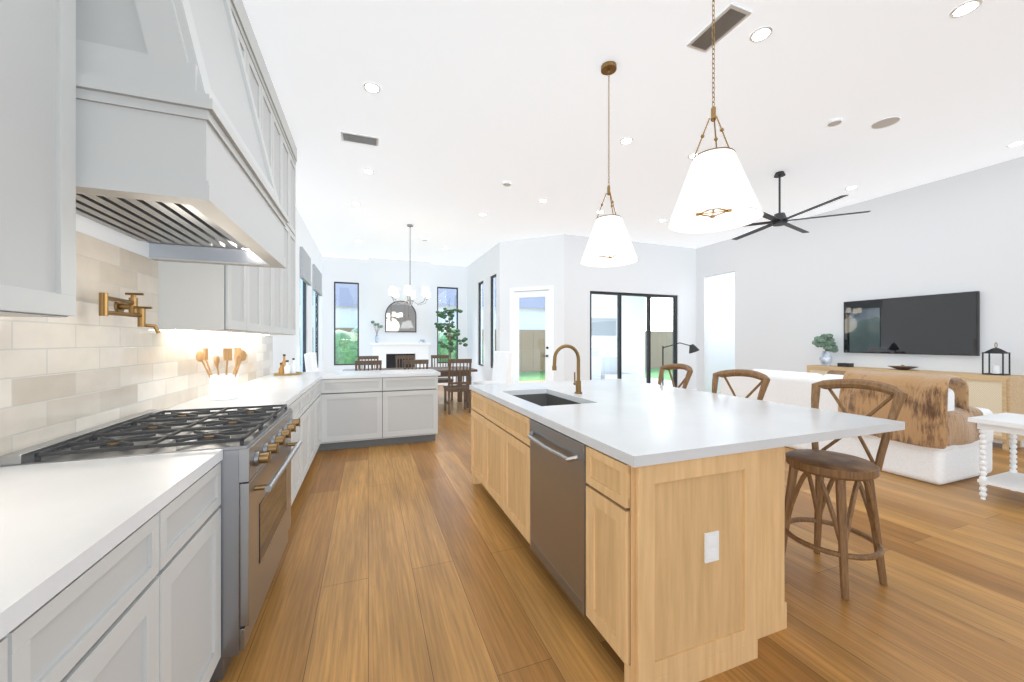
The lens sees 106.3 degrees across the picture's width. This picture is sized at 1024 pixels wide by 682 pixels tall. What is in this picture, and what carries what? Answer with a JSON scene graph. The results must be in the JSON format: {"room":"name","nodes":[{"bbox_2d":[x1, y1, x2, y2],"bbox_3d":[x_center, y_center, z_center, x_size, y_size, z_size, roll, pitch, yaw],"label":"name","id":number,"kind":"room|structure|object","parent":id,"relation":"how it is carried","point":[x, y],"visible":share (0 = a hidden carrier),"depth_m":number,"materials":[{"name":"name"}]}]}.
{"room":"kitchen","nodes":[
{"label":"kitchen","id":0,"kind":"room"},
{"bbox_2d":[76,207,322,372],"bbox_3d":[-2.755,-0.495,3.828,0.140,3.650,14.300,0,0,-21],"label":"wall","id":1,"kind":"structure","parent":0,"point":[289,346],"depth_m":6.76,"materials":[{"name":"white paint"}]},
{"bbox_2d":[0,0,75,317],"bbox_3d":[-1.389,-1.194,0.900,0.362,2.248,0.420,0,0,-21],"label":"upper cabinet","id":2,"kind":"object","parent":1,"relation":"attached to","point":[37,158],"depth_m":1.03,"materials":[{"name":"grey wood"}]},
{"bbox_2d":[0,231,272,455],"bbox_3d":[-2.000,-0.027,2.023,0.007,0.880,6.290,0,0,-21],"label":"tile backsplash","id":3,"kind":"structure","parent":1,"relation":"attached to","point":[87,366],"depth_m":1.78,"materials":[{"name":"beige tile"}]},
{"bbox_2d":[99,293,160,333],"bbox_3d":[-1.825,-0.139,1.814,0.173,0.205,0.307,0,0,-21],"label":"pot filler","id":4,"kind":"object","parent":3,"relation":"attached to","point":[133,308],"visible":1,"depth_m":1.88,"materials":[{"name":"gold metal"}]},
{"bbox_2d":[76,0,288,267],"bbox_3d":[-1.544,-1.397,1.771,0.682,1.853,1.314,0,0,-21],"label":"range hood","id":5,"kind":"object","parent":1,"relation":"attached to","point":[172,163],"visible":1,"depth_m":1.28,"materials":[{"name":"painted wood"},{"name":"stainless steel"}]},
{"bbox_2d":[158,0,251,331],"bbox_3d":[-1.995,-1.194,2.521,0.362,2.248,0.400,0,0,-21],"label":"upper cabinet","id":6,"kind":"object","parent":1,"relation":"attached to","point":[194,297],"depth_m":2.37,"materials":[{"name":"grey wood"}]},
{"bbox_2d":[210,28,267,335],"bbox_3d":[-2.135,-1.194,2.895,0.362,2.248,0.398,0,0,-21],"label":"upper cabinet","id":7,"kind":"object","parent":1,"relation":"attached to","point":[259,68],"depth_m":3.11,"materials":[{"name":"grey wood"}]},
{"bbox_2d":[268,72,275,335],"bbox_3d":[-2.274,-1.194,3.267,0.362,2.248,0.398,0,0,-21],"label":"upper cabinet","id":8,"kind":"object","parent":1,"relation":"attached to","point":[271,90],"depth_m":3.47,"materials":[{"name":"grey wood"}]},
{"bbox_2d":[276,93,283,334],"bbox_3d":[-2.414,-1.194,3.640,0.362,2.248,0.398,0,0,-21],"label":"upper cabinet","id":9,"kind":"object","parent":1,"relation":"attached to","point":[279,111],"depth_m":3.82,"materials":[{"name":"grey wood"}]},
{"bbox_2d":[284,115,291,334],"bbox_3d":[-2.553,-1.194,4.013,0.362,2.248,0.398,0,0,-21],"label":"upper cabinet","id":10,"kind":"object","parent":1,"relation":"attached to","point":[287,133],"depth_m":4.19,"materials":[{"name":"grey wood"}]},
{"bbox_2d":[292,136,296,334],"bbox_3d":[-2.693,-1.194,4.387,0.362,2.248,0.400,0,0,-21],"label":"upper cabinet","id":11,"kind":"object","parent":1,"relation":"attached to","point":[294,150],"depth_m":4.54,"materials":[{"name":"grey wood"}]},
{"bbox_2d":[300,279,305,371],"bbox_3d":[-4.094,-0.485,7.437,0.060,2.324,0.994,0,0,-21],"label":"window","id":12,"kind":"structure","parent":1,"relation":"in","point":[304,321],"depth_m":7.87,"materials":[{"name":"black metal"}]},
{"bbox_2d":[300,247,321,295],"bbox_3d":[-4.358,-1.430,8.406,0.056,0.560,3.080,0,0,-21],"label":"shades","id":13,"kind":"object","parent":1,"relation":"attached to","point":[305,267],"visible":0.94,"depth_m":7.79,"materials":[{"name":"grey fabric"}]},
{"bbox_2d":[313,291,317,366],"bbox_3d":[-4.742,-0.485,9.170,0.060,2.324,1.294,0,0,-21],"label":"window","id":14,"kind":"structure","parent":1,"relation":"in","point":[316,322],"depth_m":9.74,"materials":[{"name":"clear glass"}]},
{"bbox_2d":[323,257,466,379],"bbox_3d":[-3.273,-0.495,11.182,4.040,3.650,0.440,0,0,-21],"label":"wall","id":15,"kind":"structure","parent":0,"point":[376,279],"depth_m":10.92,"materials":[{"name":"white paint"}]},
{"bbox_2d":[334,282,358,364],"bbox_3d":[-4.657,-0.485,10.814,0.644,2.324,0.060,0,0,-21],"label":"window","id":16,"kind":"structure","parent":15,"relation":"in","point":[335,313],"depth_m":10.79,"materials":[{"name":"clear glass"}]},
{"bbox_2d":[385,301,415,331],"bbox_3d":[-3.172,-0.700,10.967,0.860,0.900,0.030,0,0,-21],"label":"arched mirror","id":17,"kind":"object","parent":15,"relation":"attached to","point":[400,318],"visible":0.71,"depth_m":10.95,"materials":[{"name":"black metal"}]},
{"bbox_2d":[437,287,457,362],"bbox_3d":[-1.988,-0.485,11.812,0.644,2.324,0.060,0,0,-21],"label":"window","id":18,"kind":"structure","parent":15,"relation":"in","point":[456,320],"depth_m":11.82,"materials":[{"name":"black glass"}]},
{"bbox_2d":[467,242,499,381],"bbox_3d":[-0.783,-0.495,10.490,0.140,3.650,3.200,0,0,-21],"label":"wall","id":19,"kind":"structure","parent":0,"point":[485,267],"depth_m":10.14,"materials":[{"name":"white paint"}]},
{"bbox_2d":[478,281,482,365],"bbox_3d":[-0.810,-0.470,10.533,0.060,2.294,0.594,0,0,-21],"label":"window","id":20,"kind":"structure","parent":19,"relation":"in","point":[479,323],"depth_m":10.79,"materials":[{"name":"black metal"}]},
{"bbox_2d":[491,275,495,367],"bbox_3d":[-0.416,-0.470,9.480,0.060,2.294,0.544,0,0,-21],"label":"window","id":21,"kind":"structure","parent":19,"relation":"in","point":[492,315],"depth_m":9.70,"materials":[{"name":"black metal"}]},
{"bbox_2d":[500,234,563,380],"bbox_3d":[0.448,-0.495,8.708,1.556,3.650,0.140,0,0,25],"label":"wall","id":22,"kind":"structure","parent":0,"point":[532,262],"depth_m":8.60,"materials":[{"name":"white paint"}]},
{"bbox_2d":[510,285,552,382],"bbox_3d":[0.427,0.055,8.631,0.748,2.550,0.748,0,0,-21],"label":"door","id":23,"kind":"structure","parent":22,"relation":"attached to","point":[535,294],"depth_m":8.68,"materials":[{"name":"white"}]},
{"bbox_2d":[215,380,1023,681],"bbox_3d":[1.465,1.370,5.405,9.150,0.080,14.580,0,0,-21],"label":"floor","id":24,"kind":"structure","parent":0,"point":[413,562],"depth_m":2.04,"materials":[{"name":"brown wood"}]},
{"bbox_2d":[0,589,59,681],"bbox_3d":[-1.009,0.894,0.277,0.636,0.874,0.594,0,0,-21],"label":"base cabinet","id":25,"kind":"object","parent":24,"relation":"on","point":[30,646],"depth_m":0.66,"materials":[{"name":"grey wood"}]},
{"bbox_2d":[60,493,179,681],"bbox_3d":[-1.172,0.894,0.713,0.636,0.874,0.594,0,0,-21],"label":"base cabinet","id":26,"kind":"object","parent":24,"relation":"on","point":[110,569],"depth_m":0.92,"materials":[{"name":"grey wood"}]},
{"bbox_2d":[0,449,222,632],"bbox_3d":[-1.007,0.435,0.278,0.642,0.040,2.326,0,0,-21],"label":"countertop","id":27,"kind":"structure","parent":26,"relation":"on","point":[55,517],"depth_m":0.95,"materials":[{"name":"white stone"}]},
{"bbox_2d":[0,404,301,681],"bbox_3d":[-1.494,0.855,1.833,0.764,0.950,0.920,0,0,-21],"label":"range","id":28,"kind":"object","parent":24,"relation":"on","point":[255,445],"visible":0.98,"depth_m":1.57,"materials":[{"name":"silver metal"}]},
{"bbox_2d":[180,457,222,681],"bbox_3d":[-1.324,0.894,1.119,0.636,0.874,0.529,0,0,-21],"label":"base cabinet","id":29,"kind":"object","parent":24,"relation":"on","point":[200,500],"depth_m":1.32,"materials":[{"name":"grey wood"}]},
{"bbox_2d":[165,401,295,505],"bbox_3d":[-1.837,0.894,2.490,0.636,0.874,0.543,0,0,-21],"label":"base cabinet","id":30,"kind":"object","parent":24,"relation":"on","point":[234,403],"depth_m":2.59,"materials":[{"name":"grey wood"}]},
{"bbox_2d":[192,393,303,494],"bbox_3d":[-1.994,0.894,2.909,0.636,0.874,0.608,0,0,-21],"label":"base cabinet","id":31,"kind":"object","parent":24,"relation":"on","point":[241,396],"depth_m":2.98,"materials":[{"name":"grey wood"}]},
{"bbox_2d":[238,385,311,477],"bbox_3d":[-2.161,0.894,3.358,0.636,0.874,0.608,0,0,-21],"label":"base cabinet","id":32,"kind":"object","parent":24,"relation":"on","point":[287,388],"depth_m":3.51,"materials":[{"name":"grey wood"}]},
{"bbox_2d":[238,381,315,460],"bbox_3d":[-2.329,0.894,3.806,0.636,0.874,0.608,0,0,-21],"label":"base cabinet","id":33,"kind":"object","parent":24,"relation":"on","point":[267,384],"depth_m":3.84,"materials":[{"name":"grey wood"}]},
{"bbox_2d":[248,377,327,451],"bbox_3d":[-2.455,0.894,4.237,0.701,0.874,0.543,0,0,-21],"label":"base cabinet","id":34,"kind":"object","parent":24,"relation":"on","point":[321,418],"depth_m":4.52,"materials":[{"name":"grey wood"}]},
{"bbox_2d":[304,352,317,371],"bbox_3d":[-3.462,0.772,7.140,0.645,1.112,0.560,0,0,-21],"label":"chair","id":35,"kind":"object","parent":24,"relation":"on","point":[310,362],"visible":0.12,"depth_m":6.81,"materials":[{"name":"white fabric"}]},
{"bbox_2d":[328,373,387,449],"bbox_3d":[-2.037,0.894,4.991,0.780,0.874,0.704,0,0,-21],"label":"base cabinet","id":36,"kind":"object","parent":24,"relation":"on","point":[369,427],"depth_m":4.74,"materials":[{"name":"grey wood"}]},
{"bbox_2d":[288,377,437,412],"bbox_3d":[-1.614,0.455,3.920,2.056,0.001,3.066,0,0,-21],"label":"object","id":37,"kind":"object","parent":36,"relation":"on","point":[341,394],"depth_m":4.76,"materials":[{"name":"white wood"}]},
{"bbox_2d":[196,348,246,400],"bbox_3d":[-2.062,0.233,2.770,0.288,0.362,0.264,0,0,-21],"label":"utensil crock","id":38,"kind":"object","parent":37,"relation":"on","point":[223,386],"visible":1,"depth_m":2.69,"materials":[{"name":"white ceramic"}]},
{"bbox_2d":[274,354,301,375],"bbox_3d":[-2.769,0.289,4.751,0.310,0.249,0.310,0,0,-21],"label":"tray","id":39,"kind":"object","parent":37,"relation":"on","point":[284,369],"visible":1,"depth_m":4.69,"materials":[{"name":"brown wood"}]},
{"bbox_2d":[355,360,381,370],"bbox_3d":[-2.478,0.827,6.627,0.440,1.002,0.490,0,0,-21],"label":"dining chair","id":40,"kind":"object","parent":24,"relation":"on","point":[371,362],"visible":0.15,"depth_m":6.41,"materials":[{"name":"brown wood"}]},
{"bbox_2d":[358,356,378,368],"bbox_3d":[-3.055,0.827,8.172,0.440,1.002,0.490,0,0,-21],"label":"dining chair","id":41,"kind":"object","parent":24,"relation":"on","point":[367,357],"visible":0.21,"depth_m":8.37,"materials":[{"name":"brown wood"}]},
{"bbox_2d":[370,343,430,367],"bbox_3d":[-3.108,0.689,10.768,1.720,1.278,0.448,0,0,-21],"label":"fireplace","id":42,"kind":"object","parent":24,"relation":"on","point":[387,353],"visible":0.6,"depth_m":10.84,"materials":[{"name":"white paint"}]},
{"bbox_2d":[371,321,382,342],"bbox_3d":[-3.741,-0.259,10.635,0.320,0.615,0.171,0,0,-21],"label":"vase","id":43,"kind":"object","parent":42,"relation":"on","point":[377,336],"visible":1,"depth_m":10.60,"materials":[{"name":"blue ceramic"}]},
{"bbox_2d":[396,355,414,367],"bbox_3d":[-2.325,0.827,8.445,0.440,1.002,0.490,0,0,-21],"label":"dining chair","id":44,"kind":"object","parent":24,"relation":"on","point":[405,357],"visible":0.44,"depth_m":8.63,"materials":[{"name":"brown wood"}]},
{"bbox_2d":[342,366,477,407],"bbox_3d":[-2.036,0.947,7.673,2.500,0.764,1.040,0,0,-21],"label":"dining table","id":45,"kind":"object","parent":24,"relation":"on","point":[444,371],"visible":0.42,"depth_m":7.63,"materials":[{"name":"brown wood"}]},
{"bbox_2d":[388,369,439,444],"bbox_3d":[-1.445,0.894,5.235,0.759,0.874,0.660,0,0,-21],"label":"base cabinet","id":46,"kind":"object","parent":24,"relation":"on","point":[404,425],"depth_m":4.97,"materials":[{"name":"grey wood"}]},
{"bbox_2d":[404,359,428,369],"bbox_3d":[-1.747,0.827,6.900,0.440,1.002,0.490,0,0,-21],"label":"dining chair","id":47,"kind":"object","parent":24,"relation":"on","point":[419,362],"visible":0.21,"depth_m":6.68,"materials":[{"name":"brown wood"}]},
{"bbox_2d":[431,355,453,400],"bbox_3d":[-1.594,0.827,8.719,0.440,1.002,0.490,0,0,-21],"label":"dining chair","id":48,"kind":"object","parent":24,"relation":"on","point":[442,380],"visible":0.5,"depth_m":8.85,"materials":[{"name":"brown wood"}]},
{"bbox_2d":[434,308,467,385],"bbox_3d":[-1.720,0.179,10.950,0.933,2.299,0.904,0,0,-21],"label":"potted tree","id":49,"kind":"object","parent":24,"relation":"on","point":[440,326],"visible":0.94,"depth_m":10.92,"materials":[{"name":"green plant"}]},
{"bbox_2d":[443,359,471,414],"bbox_3d":[-1.016,0.827,7.173,0.440,1.002,0.490,0,0,-21],"label":"dining chair","id":50,"kind":"object","parent":24,"relation":"on","point":[451,387],"visible":0.98,"depth_m":7.01,"materials":[{"name":"brown wood"}]},
{"bbox_2d":[473,351,512,384],"bbox_3d":[-0.396,0.772,8.030,0.645,1.112,0.560,0,0,-35],"label":"chair","id":51,"kind":"object","parent":24,"relation":"on","point":[502,366],"visible":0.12,"depth_m":8.02,"materials":[{"name":"white fabric"}]},
{"bbox_2d":[469,383,812,681],"bbox_3d":[0.426,0.893,2.657,0.971,0.876,2.403,0,0,-21],"label":"kitchen island","id":52,"kind":"object","parent":24,"relation":"on","point":[647,520],"depth_m":1.59,"materials":[{"name":"brown wood"}]},
{"bbox_2d":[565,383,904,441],"bbox_3d":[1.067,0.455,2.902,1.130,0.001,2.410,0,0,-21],"label":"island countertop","id":53,"kind":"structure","parent":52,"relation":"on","point":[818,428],"depth_m":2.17,"materials":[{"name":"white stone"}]},
{"bbox_2d":[505,391,596,410],"bbox_3d":[0.244,0.564,2.889,0.444,0.242,0.824,0,0,-21],"label":"sink","id":54,"kind":"object","parent":53,"relation":"in","point":[543,400],"depth_m":3.10,"materials":[{"name":"silver metal"}]},
{"bbox_2d":[552,344,581,393],"bbox_3d":[0.421,0.220,3.030,0.258,0.388,0.121,0,0,-21],"label":"faucet","id":55,"kind":"object","parent":53,"relation":"on","point":[577,382],"visible":1,"depth_m":3.02,"materials":[{"name":"gold metal"}]},
{"bbox_2d":[658,364,692,388],"bbox_3d":[1.486,0.780,3.827,0.554,1.101,0.482,0,0,-21],"label":"stool","id":56,"kind":"object","parent":24,"relation":"on","point":[688,369],"visible":0.12,"depth_m":3.91,"materials":[{"name":"brown wood"}]},
{"bbox_2d":[662,342,698,384],"bbox_3d":[2.651,0.675,6.199,0.669,1.306,0.403,0,0,-21],"label":"floor lamp","id":57,"kind":"object","parent":24,"relation":"on","point":[693,348],"visible":0.52,"depth_m":6.18,"materials":[{"name":"black metal"}]},
{"bbox_2d":[712,369,769,399],"bbox_3d":[1.655,0.780,3.003,0.554,1.101,0.479,0,0,-21],"label":"stool","id":58,"kind":"object","parent":24,"relation":"on","point":[764,381],"visible":0.17,"depth_m":3.08,"materials":[{"name":"brown wood"}]},
{"bbox_2d":[785,379,906,599],"bbox_3d":[1.864,0.780,2.213,0.555,1.101,0.471,0,0,-21],"label":"stool","id":59,"kind":"object","parent":24,"relation":"on","point":[839,469],"visible":0.92,"depth_m":2.10,"materials":[{"name":"brown wood"}]},
{"bbox_2d":[720,369,992,484],"bbox_3d":[3.895,0.818,4.701,1.071,1.016,2.421,0,0,-21],"label":"sofa","id":60,"kind":"object","parent":24,"relation":"on","point":[936,441],"visible":0.75,"depth_m":3.68,"materials":[{"name":"white fabric"}]},
{"bbox_2d":[837,369,984,448],"bbox_3d":[4.044,0.646,3.926,0.835,0.690,0.884,0,0,-20],"label":"throw","id":61,"kind":"object","parent":60,"relation":"on","point":[935,411],"depth_m":3.59,"materials":[{"name":"brown fur"}]},
{"bbox_2d":[807,365,1023,449],"bbox_3d":[5.814,0.880,5.793,0.444,0.900,2.300,0,0,-21],"label":"sideboard","id":62,"kind":"object","parent":24,"relation":"on","point":[995,394],"visible":0.19,"depth_m":4.79,"materials":[{"name":"brown wood"}]},
{"bbox_2d":[812,334,838,365],"bbox_3d":[5.463,0.149,6.716,0.405,0.560,0.377,0,0,-21],"label":"vase","id":63,"kind":"object","parent":62,"relation":"on","point":[828,344],"visible":1,"depth_m":6.65,"materials":[{"name":"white ceramic"}]},
{"bbox_2d":[837,363,853,366],"bbox_3d":[5.575,0.400,6.419,0.140,0.059,0.160,0,0,-21],"label":"box","id":64,"kind":"object","parent":62,"relation":"on","point":[845,364],"visible":1,"depth_m":6.37,"materials":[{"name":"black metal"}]},
{"bbox_2d":[889,365,916,369],"bbox_3d":[5.840,0.392,5.739,0.330,0.074,0.330,0,0,-21],"label":"bowl","id":65,"kind":"object","parent":62,"relation":"on","point":[902,367],"visible":1,"depth_m":5.71,"materials":[{"name":"brown wood"}]},
{"bbox_2d":[982,342,1009,375],"bbox_3d":[6.159,0.222,4.886,0.200,0.414,0.200,0,0,-21],"label":"lantern","id":66,"kind":"object","parent":62,"relation":"on","point":[995,368],"visible":1,"depth_m":4.87,"materials":[{"name":"black metal"}]},
{"bbox_2d":[968,412,1023,499],"bbox_3d":[4.266,0.989,3.154,0.660,0.678,0.480,0,0,-21],"label":"side table","id":67,"kind":"object","parent":24,"relation":"on","point":[1012,478],"visible":1,"depth_m":3.21,"materials":[{"name":"white wood"}]},
{"bbox_2d":[564,234,695,388],"bbox_3d":[2.915,-0.495,9.065,3.870,3.650,0.140,0,0,-21],"label":"wall","id":68,"kind":"structure","parent":0,"point":[657,269],"depth_m":8.96,"materials":[{"name":"white paint"}]},
{"bbox_2d":[590,291,676,386],"bbox_3d":[2.881,0.105,9.057,2.494,2.444,0.090,0,0,-21],"label":"door","id":69,"kind":"structure","parent":68,"relation":"in","point":[619,333],"depth_m":9.06,"materials":[{"name":"black metal"}]},
{"bbox_2d":[242,0,1023,266],"bbox_3d":[1.465,-2.370,5.405,9.150,0.100,14.580,0,0,-21],"label":"ceiling","id":70,"kind":"structure","parent":0,"point":[467,110],"depth_m":3.81,"materials":[{"name":"white paint"}]},
{"bbox_2d":[340,131,378,146],"bbox_3d":[-1.741,-2.312,4.399,0.400,0.016,0.200,0,0,-20],"label":"ceiling vent","id":71,"kind":"object","parent":70,"relation":"in","point":[345,136],"depth_m":4.38,"materials":[{"name":"white metal"}]},
{"bbox_2d":[363,169,373,173],"bbox_3d":[-1.957,-2.316,5.237,0.128,0.008,0.146,0,0,-21],"label":"recessed light","id":72,"kind":"object","parent":70,"relation":"in","point":[368,171],"depth_m":5.24,"materials":[{"name":"white"}]},
{"bbox_2d":[363,82,380,92],"bbox_3d":[-1.278,-2.316,3.505,0.146,0.008,0.154,0,0,-21],"label":"recessed light","id":73,"kind":"object","parent":70,"relation":"in","point":[371,87],"depth_m":3.50,"materials":[{"name":"white"}]},
{"bbox_2d":[389,224,429,305],"bbox_3d":[-2.036,-1.510,7.673,0.828,1.619,0.842,0,0,-21],"label":"chandelier","id":74,"kind":"object","parent":70,"relation":"hanging from","point":[393,291],"visible":1,"depth_m":7.62,"materials":[{"name":"silver metal"}]},
{"bbox_2d":[503,181,510,185],"bbox_3d":[-0.076,-2.305,5.630,0.119,0.030,0.119,0,0,-29],"label":"smoke detector","id":75,"kind":"object","parent":70,"relation":"attached to","point":[506,183],"depth_m":5.59,"materials":[{"name":"white plastic"}]},
{"bbox_2d":[580,61,637,266],"bbox_3d":[0.817,-1.493,3.241,0.476,1.652,0.476,0,0,-21],"label":"pendant light","id":76,"kind":"object","parent":70,"relation":"hanging from","point":[609,243],"visible":1,"depth_m":3.14,"materials":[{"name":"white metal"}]},
{"bbox_2d":[620,137,632,143],"bbox_3d":[1.326,-2.316,4.434,0.150,0.008,0.147,0,0,-21],"label":"recessed light","id":77,"kind":"object","parent":70,"relation":"in","point":[627,140],"depth_m":4.43,"materials":[{"name":"white"}]},
{"bbox_2d":[688,153,697,158],"bbox_3d":[2.256,-2.316,4.796,0.106,0.008,0.135,0,0,-21],"label":"recessed light","id":78,"kind":"object","parent":70,"relation":"in","point":[690,156],"depth_m":4.80,"materials":[{"name":"white"}]},
{"bbox_2d":[668,0,763,233],"bbox_3d":[1.128,-1.493,2.151,0.476,1.652,0.476,0,0,-21],"label":"pendant light","id":79,"kind":"object","parent":70,"relation":"hanging from","point":[717,194],"visible":1,"depth_m":2.06,"materials":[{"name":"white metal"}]},
{"bbox_2d":[686,3,751,52],"bbox_3d":[1.527,-2.312,2.856,0.200,0.016,0.400,0,0,-20],"label":"ceiling vent","id":80,"kind":"object","parent":70,"relation":"in","point":[730,17],"depth_m":2.83,"materials":[{"name":"white metal"}]},
{"bbox_2d":[749,26,772,42],"bbox_3d":[1.879,-2.316,2.898,0.150,0.008,0.150,0,0,-21],"label":"recessed light","id":81,"kind":"object","parent":70,"relation":"in","point":[765,32],"depth_m":2.90,"materials":[{"name":"white"}]},
{"bbox_2d":[732,171,869,239],"bbox_3d":[3.683,-1.960,5.284,1.862,0.719,1.852,0,0,-21],"label":"ceiling fan","id":82,"kind":"object","parent":70,"relation":"hanging from","point":[779,218],"visible":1,"depth_m":5.24,"materials":[{"name":"black metal"}]},
{"bbox_2d":[827,118,841,126],"bbox_3d":[3.398,-2.305,4.046,0.119,0.030,0.119,0,0,-29],"label":"smoke detector","id":83,"kind":"object","parent":70,"relation":"attached to","point":[834,122],"depth_m":4.02,"materials":[{"name":"white plastic"}]},
{"bbox_2d":[845,186,857,189],"bbox_3d":[5.123,-2.316,5.801,0.145,0.008,0.135,0,0,-21],"label":"recessed light","id":84,"kind":"object","parent":70,"relation":"in","point":[851,187],"depth_m":5.79,"materials":[{"name":"white"}]},
{"bbox_2d":[871,116,899,128],"bbox_3d":[3.963,-2.316,4.076,0.220,0.008,0.220,0,0,-21],"label":"speaker","id":85,"kind":"object","parent":70,"relation":"attached to","point":[885,122],"visible":0.94,"depth_m":4.06},
{"bbox_2d":[949,0,982,17],"bbox_3d":[3.157,-2.316,2.673,0.155,0.008,0.150,0,0,-21],"label":"recessed light","id":86,"kind":"object","parent":70,"relation":"in","point":[967,7],"depth_m":2.67,"materials":[{"name":"white"}]},
{"bbox_2d":[1006,140,1023,146],"bbox_3d":[5.911,-2.316,4.505,0.152,0.008,0.135,0,0,-21],"label":"recessed light","id":87,"kind":"object","parent":70,"relation":"in","point":[1017,143],"depth_m":4.51,"materials":[{"name":"white"}]},
{"bbox_2d":[696,156,1023,392],"bbox_3d":[6.420,-0.495,5.016,0.140,3.650,10.100,0,0,-20],"label":"wall","id":88,"kind":"structure","parent":0,"point":[774,298],"depth_m":6.33,"materials":[{"name":"white paint"}]},
{"bbox_2d":[844,291,979,355],"bbox_3d":[5.990,-0.235,5.875,0.058,0.870,1.550,0,0,-21],"label":"screen","id":89,"kind":"object","parent":88,"relation":"attached to","point":[943,324],"visible":1,"depth_m":5.71,"materials":[{"name":"black glass"}]},
{"bbox_2d":[993,440,1023,446],"bbox_3d":[6.556,1.265,4.426,0.013,0.130,8.900,0,0,-20],"label":"baseboard","id":90,"kind":"structure","parent":88,"relation":"attached to","point":[995,441],"depth_m":4.98,"materials":[{"name":"white"}]},
{"label":"outside","id":91,"kind":"structure","parent":0,"visible":0},
{"bbox_2d":[519,367,672,380],"bbox_3d":[-0.106,1.442,11.704,36.000,0.055,38.000,0,0,-21],"label":"ground","id":92,"kind":"structure","parent":91,"point":[527,376],"depth_m":15.75,"materials":[{"name":"green plant"}]},
{"bbox_2d":[336,326,482,363],"bbox_3d":[-4.250,0.370,10.795,8.302,2.640,7.600,0,0,-21],"label":"bush","id":93,"kind":"object","parent":92,"relation":"on","point":[348,341],"depth_m":12.14,"materials":[{"name":"green plant"}]},
{"bbox_2d":[336,277,544,329],"bbox_3d":[-5.788,-1.430,24.046,18.800,5.680,11.100,0,0,-20],"label":"sky","id":94,"kind":"structure","parent":92,"relation":"on","point":[352,310],"depth_m":19.04,"materials":[{"name":"blue"}]},
{"bbox_2d":[336,328,672,371],"bbox_3d":[0.831,0.445,12.054,25.990,1.930,17.990,0,0,-21],"label":"fence","id":95,"kind":"object","parent":92,"relation":"on","point":[542,362],"depth_m":18.01,"materials":[{"name":"brown wood"}]},
{"bbox_2d":[644,378,719,393],"bbox_3d":[3.178,1.382,11.304,5.530,0.064,3.850,0,0,-21],"label":"patio","id":96,"kind":"structure","parent":92,"relation":"on","point":[665,382],"depth_m":12.49,"materials":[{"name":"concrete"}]},
{"bbox_2d":[591,348,635,380],"bbox_3d":[2.404,0.764,10.561,1.900,1.169,0.900,0,0,-21],"label":"patio furniture","id":97,"kind":"object","parent":96,"relation":"on","point":[607,370],"depth_m":10.43,"materials":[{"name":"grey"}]},
{"bbox_2d":[591,294,654,381],"bbox_3d":[3.176,-0.161,11.308,5.530,3.019,3.840,0,0,-21],"label":"wall","id":98,"kind":"structure","parent":96,"relation":"on","point":[625,325],"depth_m":12.46,"materials":[{"name":"glass"},{"name":"black metal"}]}
]}

